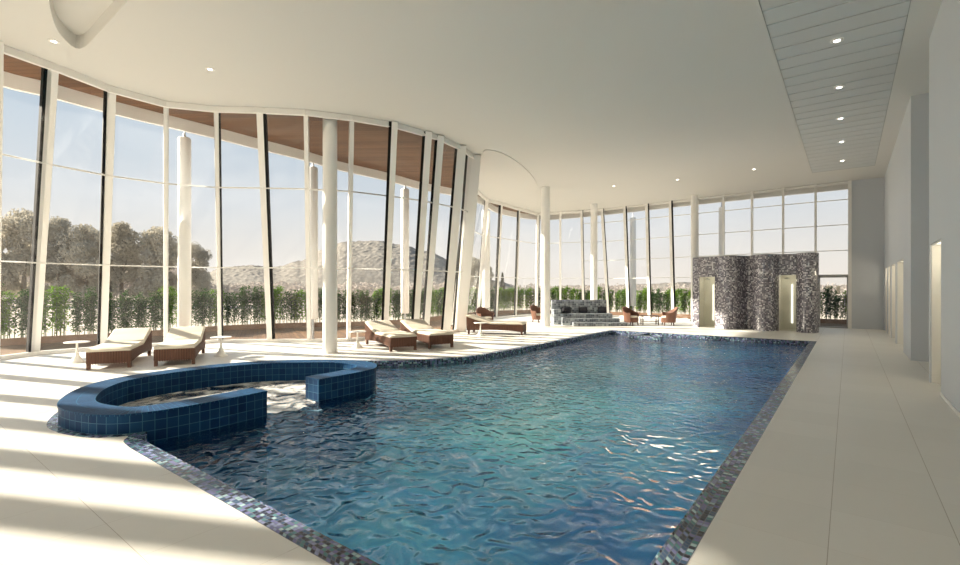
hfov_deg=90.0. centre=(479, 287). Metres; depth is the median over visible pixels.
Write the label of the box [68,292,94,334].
bamboo plant
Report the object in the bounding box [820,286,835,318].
bamboo plant
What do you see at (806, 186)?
window
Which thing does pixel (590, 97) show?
ceiling
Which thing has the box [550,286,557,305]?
bamboo plant
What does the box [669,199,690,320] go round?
window
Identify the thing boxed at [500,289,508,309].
bamboo plant
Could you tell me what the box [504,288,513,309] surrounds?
bamboo plant
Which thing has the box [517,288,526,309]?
bamboo plant
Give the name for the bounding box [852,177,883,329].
wall
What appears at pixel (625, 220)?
window
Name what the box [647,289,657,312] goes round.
bamboo plant
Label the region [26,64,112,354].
window
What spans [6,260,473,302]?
belt
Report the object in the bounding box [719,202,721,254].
column
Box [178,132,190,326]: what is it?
column
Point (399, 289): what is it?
bamboo plant
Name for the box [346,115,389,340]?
window
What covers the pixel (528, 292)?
bamboo plant
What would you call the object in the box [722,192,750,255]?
window
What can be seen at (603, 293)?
bamboo plant
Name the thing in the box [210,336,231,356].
side table
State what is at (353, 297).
bamboo plant
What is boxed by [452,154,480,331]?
window
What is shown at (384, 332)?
sun lounger
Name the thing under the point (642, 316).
coffee table
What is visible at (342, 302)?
bamboo plant
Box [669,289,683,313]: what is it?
bamboo plant
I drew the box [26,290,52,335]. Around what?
bamboo plant
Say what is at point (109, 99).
window
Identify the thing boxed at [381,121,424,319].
window
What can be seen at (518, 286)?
bamboo plant
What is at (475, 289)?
bamboo plant
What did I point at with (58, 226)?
broadleaf tree
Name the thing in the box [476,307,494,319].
wicker armchair
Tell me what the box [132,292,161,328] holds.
bamboo plant
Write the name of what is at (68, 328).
ground
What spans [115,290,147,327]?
bamboo plant
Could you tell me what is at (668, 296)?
bamboo plant
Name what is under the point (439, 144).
window
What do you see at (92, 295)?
bamboo plant
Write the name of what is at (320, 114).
window
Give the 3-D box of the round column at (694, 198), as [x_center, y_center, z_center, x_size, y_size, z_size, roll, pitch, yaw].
[9.827,-1.320,22.000,0.324,5.840,0.324,0,0,37]
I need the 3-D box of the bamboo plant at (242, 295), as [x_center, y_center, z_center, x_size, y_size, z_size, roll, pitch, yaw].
[-9.429,0.692,19.220,0.807,1.637,0.775,0,0,-1]
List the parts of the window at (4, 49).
sill rail, head rail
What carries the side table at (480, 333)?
on the floor
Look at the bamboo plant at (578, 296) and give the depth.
30.71 m
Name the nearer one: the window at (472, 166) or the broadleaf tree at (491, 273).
the window at (472, 166)
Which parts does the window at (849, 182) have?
head rail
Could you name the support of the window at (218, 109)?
on the floor
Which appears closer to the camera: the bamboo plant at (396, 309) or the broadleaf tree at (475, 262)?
the bamboo plant at (396, 309)
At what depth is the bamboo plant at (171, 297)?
17.05 m
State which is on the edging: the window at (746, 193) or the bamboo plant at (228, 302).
the bamboo plant at (228, 302)
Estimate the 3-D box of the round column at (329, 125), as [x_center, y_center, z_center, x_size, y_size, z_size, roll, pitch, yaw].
[-3.703,-1.320,11.850,0.368,5.840,0.368,0,0,37]
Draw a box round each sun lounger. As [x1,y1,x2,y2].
[85,328,151,369]
[153,326,204,366]
[365,320,416,351]
[400,319,453,348]
[466,314,526,334]
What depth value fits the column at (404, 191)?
18.36 m
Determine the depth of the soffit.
13.19 m
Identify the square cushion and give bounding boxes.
[562,307,570,312]
[578,307,587,312]
[598,307,606,312]
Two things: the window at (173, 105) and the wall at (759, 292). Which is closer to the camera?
the window at (173, 105)
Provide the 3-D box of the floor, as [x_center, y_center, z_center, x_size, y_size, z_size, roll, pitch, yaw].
[0.793,1.600,11.384,18.195,0.001,32.233,0,0,37]
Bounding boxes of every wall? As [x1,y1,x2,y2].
[57,359,376,454]
[692,252,818,332]
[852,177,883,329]
[884,0,959,412]
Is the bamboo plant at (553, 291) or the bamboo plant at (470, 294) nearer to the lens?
the bamboo plant at (470, 294)
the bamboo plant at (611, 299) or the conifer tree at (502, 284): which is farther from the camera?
the conifer tree at (502, 284)
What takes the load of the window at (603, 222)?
on the floor
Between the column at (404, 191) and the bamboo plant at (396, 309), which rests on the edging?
the bamboo plant at (396, 309)
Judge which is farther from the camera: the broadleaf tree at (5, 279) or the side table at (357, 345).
the broadleaf tree at (5, 279)
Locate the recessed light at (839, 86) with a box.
[833,85,844,89]
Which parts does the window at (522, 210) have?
head rail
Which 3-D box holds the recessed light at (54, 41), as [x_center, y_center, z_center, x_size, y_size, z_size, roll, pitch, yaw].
[-7.313,-4.234,8.240,0.161,0.012,0.161,0,0,37]
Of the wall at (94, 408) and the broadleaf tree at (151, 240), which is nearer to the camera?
the wall at (94, 408)
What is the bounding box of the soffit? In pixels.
[4,47,844,213]
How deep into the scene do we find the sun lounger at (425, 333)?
13.00 m
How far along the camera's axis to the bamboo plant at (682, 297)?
26.60 m
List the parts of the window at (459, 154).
head rail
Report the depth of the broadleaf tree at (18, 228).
45.09 m
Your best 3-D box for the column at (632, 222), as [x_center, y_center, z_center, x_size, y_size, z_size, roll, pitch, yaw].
[8.287,-1.305,26.000,0.320,5.890,0.320,0,0,37]
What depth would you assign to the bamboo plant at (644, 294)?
28.08 m
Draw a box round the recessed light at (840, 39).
[830,37,843,43]
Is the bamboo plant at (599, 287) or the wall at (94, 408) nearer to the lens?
the wall at (94, 408)
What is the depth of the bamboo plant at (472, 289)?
28.91 m
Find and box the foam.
[120,380,314,412]
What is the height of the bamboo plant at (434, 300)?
1.480 m
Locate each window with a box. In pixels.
[0,42,54,359]
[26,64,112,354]
[97,87,165,346]
[163,101,218,343]
[214,106,268,342]
[256,107,307,341]
[304,110,351,341]
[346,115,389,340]
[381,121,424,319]
[411,131,437,318]
[422,135,460,324]
[441,145,473,332]
[451,190,486,324]
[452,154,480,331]
[476,198,502,318]
[494,203,519,317]
[514,208,536,316]
[535,212,558,315]
[559,211,580,299]
[580,209,604,299]
[600,207,625,316]
[623,204,647,317]
[645,201,669,318]
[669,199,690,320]
[698,195,721,256]
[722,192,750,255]
[751,188,781,254]
[782,185,813,253]
[814,180,851,328]
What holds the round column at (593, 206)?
on the floor
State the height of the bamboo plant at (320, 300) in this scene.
1.598 m
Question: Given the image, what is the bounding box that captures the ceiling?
[0,0,941,212]
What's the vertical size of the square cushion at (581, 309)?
0.256 m
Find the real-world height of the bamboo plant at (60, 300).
1.588 m
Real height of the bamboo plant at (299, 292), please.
1.472 m
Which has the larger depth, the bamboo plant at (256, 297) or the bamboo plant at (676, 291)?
the bamboo plant at (676, 291)
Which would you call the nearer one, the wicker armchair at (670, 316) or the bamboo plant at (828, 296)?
the wicker armchair at (670, 316)
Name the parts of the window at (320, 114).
sill rail, head rail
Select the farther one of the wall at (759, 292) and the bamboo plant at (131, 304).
the wall at (759, 292)
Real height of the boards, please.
0.046 m
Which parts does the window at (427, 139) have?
head rail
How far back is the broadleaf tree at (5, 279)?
44.14 m
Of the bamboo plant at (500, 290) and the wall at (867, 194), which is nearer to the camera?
the wall at (867, 194)
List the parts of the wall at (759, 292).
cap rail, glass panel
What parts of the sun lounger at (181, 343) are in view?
mattress, wicker frame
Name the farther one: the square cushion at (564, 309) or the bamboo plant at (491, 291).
the bamboo plant at (491, 291)
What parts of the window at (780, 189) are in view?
head rail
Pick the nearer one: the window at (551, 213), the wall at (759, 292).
the wall at (759, 292)
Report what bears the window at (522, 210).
on the floor
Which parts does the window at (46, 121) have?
sill rail, head rail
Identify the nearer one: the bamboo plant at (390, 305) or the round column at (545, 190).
the round column at (545, 190)
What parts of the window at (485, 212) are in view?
head rail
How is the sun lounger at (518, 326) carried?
on the floor
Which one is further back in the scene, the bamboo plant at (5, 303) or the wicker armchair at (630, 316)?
the wicker armchair at (630, 316)
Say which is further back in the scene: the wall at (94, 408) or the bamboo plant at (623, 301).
the bamboo plant at (623, 301)
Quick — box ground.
[2,291,846,338]
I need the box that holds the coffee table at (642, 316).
[640,315,658,324]
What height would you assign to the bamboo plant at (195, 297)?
1.520 m
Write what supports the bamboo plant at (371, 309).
on the edging
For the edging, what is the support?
on the deck
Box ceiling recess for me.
[483,149,537,198]
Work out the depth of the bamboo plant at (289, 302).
20.09 m
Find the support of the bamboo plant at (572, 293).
on the edging
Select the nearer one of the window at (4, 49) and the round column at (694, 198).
the window at (4, 49)
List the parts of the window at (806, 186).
head rail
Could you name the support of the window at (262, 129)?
on the floor
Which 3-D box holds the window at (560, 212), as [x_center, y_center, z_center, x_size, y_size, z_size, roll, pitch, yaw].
[5.048,-1.320,26.802,1.337,5.856,0.942,0,0,18]
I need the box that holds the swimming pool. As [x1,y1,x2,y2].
[46,330,816,564]
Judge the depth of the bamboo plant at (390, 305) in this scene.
21.83 m
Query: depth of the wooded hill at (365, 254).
125.80 m
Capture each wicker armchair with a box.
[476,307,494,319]
[530,305,540,322]
[622,306,639,325]
[661,307,677,325]
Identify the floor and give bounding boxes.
[0,316,959,564]
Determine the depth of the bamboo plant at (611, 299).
29.38 m
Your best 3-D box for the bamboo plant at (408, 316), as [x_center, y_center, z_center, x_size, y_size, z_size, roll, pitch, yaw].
[-3.351,0.808,22.822,0.802,1.405,0.802,0,0,31]
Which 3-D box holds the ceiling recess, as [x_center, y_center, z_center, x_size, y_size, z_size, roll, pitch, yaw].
[1.310,-4.225,18.629,1.587,0.030,8.233,0,0,13]
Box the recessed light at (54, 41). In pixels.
[48,39,59,43]
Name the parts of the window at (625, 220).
head rail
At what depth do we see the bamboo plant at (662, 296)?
27.41 m
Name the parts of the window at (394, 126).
head rail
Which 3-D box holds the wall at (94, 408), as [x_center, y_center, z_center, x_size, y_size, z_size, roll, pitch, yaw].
[-3.829,2.135,7.535,2.973,1.510,4.423,0,0,37]
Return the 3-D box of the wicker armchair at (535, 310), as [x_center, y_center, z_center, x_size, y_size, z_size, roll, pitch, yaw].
[2.700,1.202,22.439,0.783,0.801,0.673,0,0,-38]
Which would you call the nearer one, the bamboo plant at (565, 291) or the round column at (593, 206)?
the round column at (593, 206)
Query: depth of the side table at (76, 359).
10.25 m
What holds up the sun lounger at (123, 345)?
on the floor
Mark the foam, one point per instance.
(297, 387)
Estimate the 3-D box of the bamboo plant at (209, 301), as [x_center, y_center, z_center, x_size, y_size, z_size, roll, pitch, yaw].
[-10.397,0.799,18.252,0.802,1.423,0.802,0,0,35]
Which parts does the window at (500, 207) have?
sill rail, head rail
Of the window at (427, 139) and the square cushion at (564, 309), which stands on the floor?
the window at (427, 139)
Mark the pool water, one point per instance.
(591, 451)
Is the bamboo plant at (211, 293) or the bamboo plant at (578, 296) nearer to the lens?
the bamboo plant at (211, 293)
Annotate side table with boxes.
[63,340,89,363]
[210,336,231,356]
[349,330,365,348]
[474,322,486,335]
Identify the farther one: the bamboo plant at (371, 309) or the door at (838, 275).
the bamboo plant at (371, 309)
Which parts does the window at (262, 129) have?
head rail, sill rail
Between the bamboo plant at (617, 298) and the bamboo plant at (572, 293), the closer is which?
the bamboo plant at (617, 298)
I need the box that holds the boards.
[759,0,910,172]
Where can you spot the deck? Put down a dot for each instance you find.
(280, 333)
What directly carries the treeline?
on the ground
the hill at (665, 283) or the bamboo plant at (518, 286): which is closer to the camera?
the bamboo plant at (518, 286)
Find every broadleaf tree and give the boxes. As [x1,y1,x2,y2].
[1,208,55,298]
[1,243,14,285]
[29,216,81,303]
[53,224,112,304]
[97,221,144,304]
[131,226,177,300]
[177,241,214,304]
[470,257,479,288]
[490,267,494,292]
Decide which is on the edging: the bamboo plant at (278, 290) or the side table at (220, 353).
the bamboo plant at (278, 290)
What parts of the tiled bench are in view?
backrest, seat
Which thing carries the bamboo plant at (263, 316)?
on the edging
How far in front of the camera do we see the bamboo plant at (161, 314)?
16.66 m
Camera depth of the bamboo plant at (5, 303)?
13.86 m
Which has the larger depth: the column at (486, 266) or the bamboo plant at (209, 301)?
the column at (486, 266)
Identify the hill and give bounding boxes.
[209,240,514,293]
[525,282,843,290]
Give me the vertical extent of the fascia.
0.800 m
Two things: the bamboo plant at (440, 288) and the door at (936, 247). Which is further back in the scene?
the bamboo plant at (440, 288)
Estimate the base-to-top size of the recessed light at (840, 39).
0.012 m
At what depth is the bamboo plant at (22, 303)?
14.05 m
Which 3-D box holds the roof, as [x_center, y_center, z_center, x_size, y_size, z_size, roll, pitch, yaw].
[0.797,-4.640,10.847,17.535,0.200,31.386,0,0,37]
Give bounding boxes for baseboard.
[940,392,959,417]
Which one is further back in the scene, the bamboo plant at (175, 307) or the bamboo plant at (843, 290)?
the bamboo plant at (843, 290)
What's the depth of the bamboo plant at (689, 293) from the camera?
26.39 m
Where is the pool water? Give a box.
[122,334,806,564]
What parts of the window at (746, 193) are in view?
head rail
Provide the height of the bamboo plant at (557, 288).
1.615 m
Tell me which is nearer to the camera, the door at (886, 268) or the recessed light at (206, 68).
the recessed light at (206, 68)
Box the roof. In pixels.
[758,0,910,172]
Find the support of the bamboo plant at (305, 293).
on the edging
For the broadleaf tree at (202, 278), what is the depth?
49.66 m
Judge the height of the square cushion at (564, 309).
0.256 m
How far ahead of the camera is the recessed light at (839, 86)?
10.12 m
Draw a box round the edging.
[0,310,846,345]
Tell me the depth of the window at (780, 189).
21.04 m
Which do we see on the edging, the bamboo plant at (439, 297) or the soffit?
the bamboo plant at (439, 297)
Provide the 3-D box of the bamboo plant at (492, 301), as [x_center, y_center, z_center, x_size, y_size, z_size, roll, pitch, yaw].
[0.598,0.716,30.386,0.799,1.589,0.844,0,0,42]
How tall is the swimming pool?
1.302 m
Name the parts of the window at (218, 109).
head rail, sill rail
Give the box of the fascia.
[3,71,847,219]
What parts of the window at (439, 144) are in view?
head rail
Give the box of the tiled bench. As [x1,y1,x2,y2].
[551,300,627,325]
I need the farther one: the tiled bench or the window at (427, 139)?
the tiled bench
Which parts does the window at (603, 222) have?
head rail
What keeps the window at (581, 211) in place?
on the floor
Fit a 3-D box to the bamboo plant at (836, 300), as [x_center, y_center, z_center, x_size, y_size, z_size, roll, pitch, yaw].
[16.676,0.790,22.327,0.748,1.441,0.910,0,0,-9]
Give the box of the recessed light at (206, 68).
[205,67,214,70]
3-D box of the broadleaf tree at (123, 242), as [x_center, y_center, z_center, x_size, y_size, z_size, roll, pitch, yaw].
[-33.552,-2.270,45.105,3.141,8.067,3.686,0,0,43]
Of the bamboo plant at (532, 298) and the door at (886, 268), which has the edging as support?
the bamboo plant at (532, 298)
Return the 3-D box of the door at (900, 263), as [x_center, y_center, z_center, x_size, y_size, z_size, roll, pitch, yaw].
[11.429,0.430,12.753,0.380,2.340,2.150,0,0,37]
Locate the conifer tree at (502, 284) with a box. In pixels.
[500,272,505,292]
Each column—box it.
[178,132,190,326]
[310,163,317,338]
[322,118,337,353]
[401,185,408,319]
[482,210,489,308]
[541,186,549,325]
[591,204,596,299]
[630,215,635,310]
[691,195,697,322]
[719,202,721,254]
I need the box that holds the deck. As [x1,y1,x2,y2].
[0,313,846,354]
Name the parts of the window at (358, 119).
sill rail, head rail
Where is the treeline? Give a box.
[510,282,846,293]
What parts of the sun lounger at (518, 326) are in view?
wicker frame, mattress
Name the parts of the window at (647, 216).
head rail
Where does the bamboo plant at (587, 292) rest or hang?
on the edging
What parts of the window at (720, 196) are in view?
head rail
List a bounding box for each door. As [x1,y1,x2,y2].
[819,274,847,327]
[886,268,886,330]
[888,266,889,333]
[892,264,894,337]
[897,259,902,343]
[932,240,940,383]
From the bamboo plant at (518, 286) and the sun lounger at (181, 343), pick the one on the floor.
the sun lounger at (181, 343)
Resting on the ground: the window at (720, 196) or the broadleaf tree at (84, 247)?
the broadleaf tree at (84, 247)
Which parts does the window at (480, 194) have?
head rail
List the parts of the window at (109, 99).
head rail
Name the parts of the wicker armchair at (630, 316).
seat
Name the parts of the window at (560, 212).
head rail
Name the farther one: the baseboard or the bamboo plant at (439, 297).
the bamboo plant at (439, 297)
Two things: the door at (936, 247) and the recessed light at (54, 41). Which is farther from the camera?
the recessed light at (54, 41)
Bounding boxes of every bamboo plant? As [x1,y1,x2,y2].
[0,291,19,338]
[8,289,28,337]
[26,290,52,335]
[45,285,74,335]
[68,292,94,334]
[82,286,97,333]
[108,292,132,332]
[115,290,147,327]
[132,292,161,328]
[148,291,168,329]
[158,286,177,329]
[173,291,192,326]
[191,288,207,325]
[198,290,215,326]
[209,289,225,325]
[223,292,239,324]
[233,285,252,324]
[247,285,264,323]
[257,291,265,323]
[273,285,284,322]
[278,289,297,322]
[290,289,305,322]
[301,293,311,322]
[315,288,322,321]
[337,289,346,321]
[341,289,360,321]
[354,289,369,320]
[364,292,380,320]
[371,289,382,319]
[380,287,394,316]
[390,290,401,319]
[396,289,410,319]
[406,290,412,318]
[420,291,423,317]
[431,290,438,316]
[436,288,443,315]
[436,289,443,315]
[468,290,473,312]
[470,287,476,311]
[470,289,481,310]
[488,287,494,310]
[490,291,499,310]
[498,287,503,310]
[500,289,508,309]
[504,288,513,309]
[510,286,520,309]
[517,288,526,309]
[523,288,532,309]
[529,288,540,306]
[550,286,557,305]
[555,286,563,299]
[561,286,569,299]
[568,288,576,299]
[575,289,581,299]
[585,290,589,299]
[597,286,603,299]
[600,287,609,299]
[605,289,614,311]
[613,289,622,311]
[619,288,626,311]
[634,290,642,311]
[640,286,651,312]
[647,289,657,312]
[654,288,667,312]
[664,288,670,311]
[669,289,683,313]
[677,288,689,313]
[686,289,690,313]
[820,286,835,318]
[831,290,846,318]
[842,290,846,319]
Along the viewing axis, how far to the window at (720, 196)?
22.42 m
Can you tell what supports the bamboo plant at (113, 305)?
on the edging
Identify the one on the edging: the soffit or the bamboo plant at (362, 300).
the bamboo plant at (362, 300)
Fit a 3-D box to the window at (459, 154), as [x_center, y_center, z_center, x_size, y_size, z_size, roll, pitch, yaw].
[-0.711,-1.320,15.866,0.844,5.918,3.422,0,0,-14]
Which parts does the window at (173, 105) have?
head rail, sill rail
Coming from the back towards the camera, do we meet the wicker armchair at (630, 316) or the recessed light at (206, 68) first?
the wicker armchair at (630, 316)
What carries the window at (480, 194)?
on the floor
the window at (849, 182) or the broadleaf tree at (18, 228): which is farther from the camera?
the broadleaf tree at (18, 228)
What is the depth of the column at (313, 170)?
15.08 m
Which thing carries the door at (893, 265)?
in the wall at (922, 177)
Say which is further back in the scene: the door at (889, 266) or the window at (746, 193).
the window at (746, 193)
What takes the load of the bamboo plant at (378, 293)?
on the edging
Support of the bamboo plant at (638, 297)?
on the edging
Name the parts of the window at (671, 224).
head rail, sill rail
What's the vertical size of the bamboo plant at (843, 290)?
1.419 m
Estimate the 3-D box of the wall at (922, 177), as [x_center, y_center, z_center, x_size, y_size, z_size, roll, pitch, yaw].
[7.012,-1.320,5.776,1.900,5.840,30.900,0,0,37]
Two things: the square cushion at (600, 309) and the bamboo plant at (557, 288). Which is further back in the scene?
the bamboo plant at (557, 288)
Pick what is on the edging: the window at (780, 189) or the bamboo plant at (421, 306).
the bamboo plant at (421, 306)

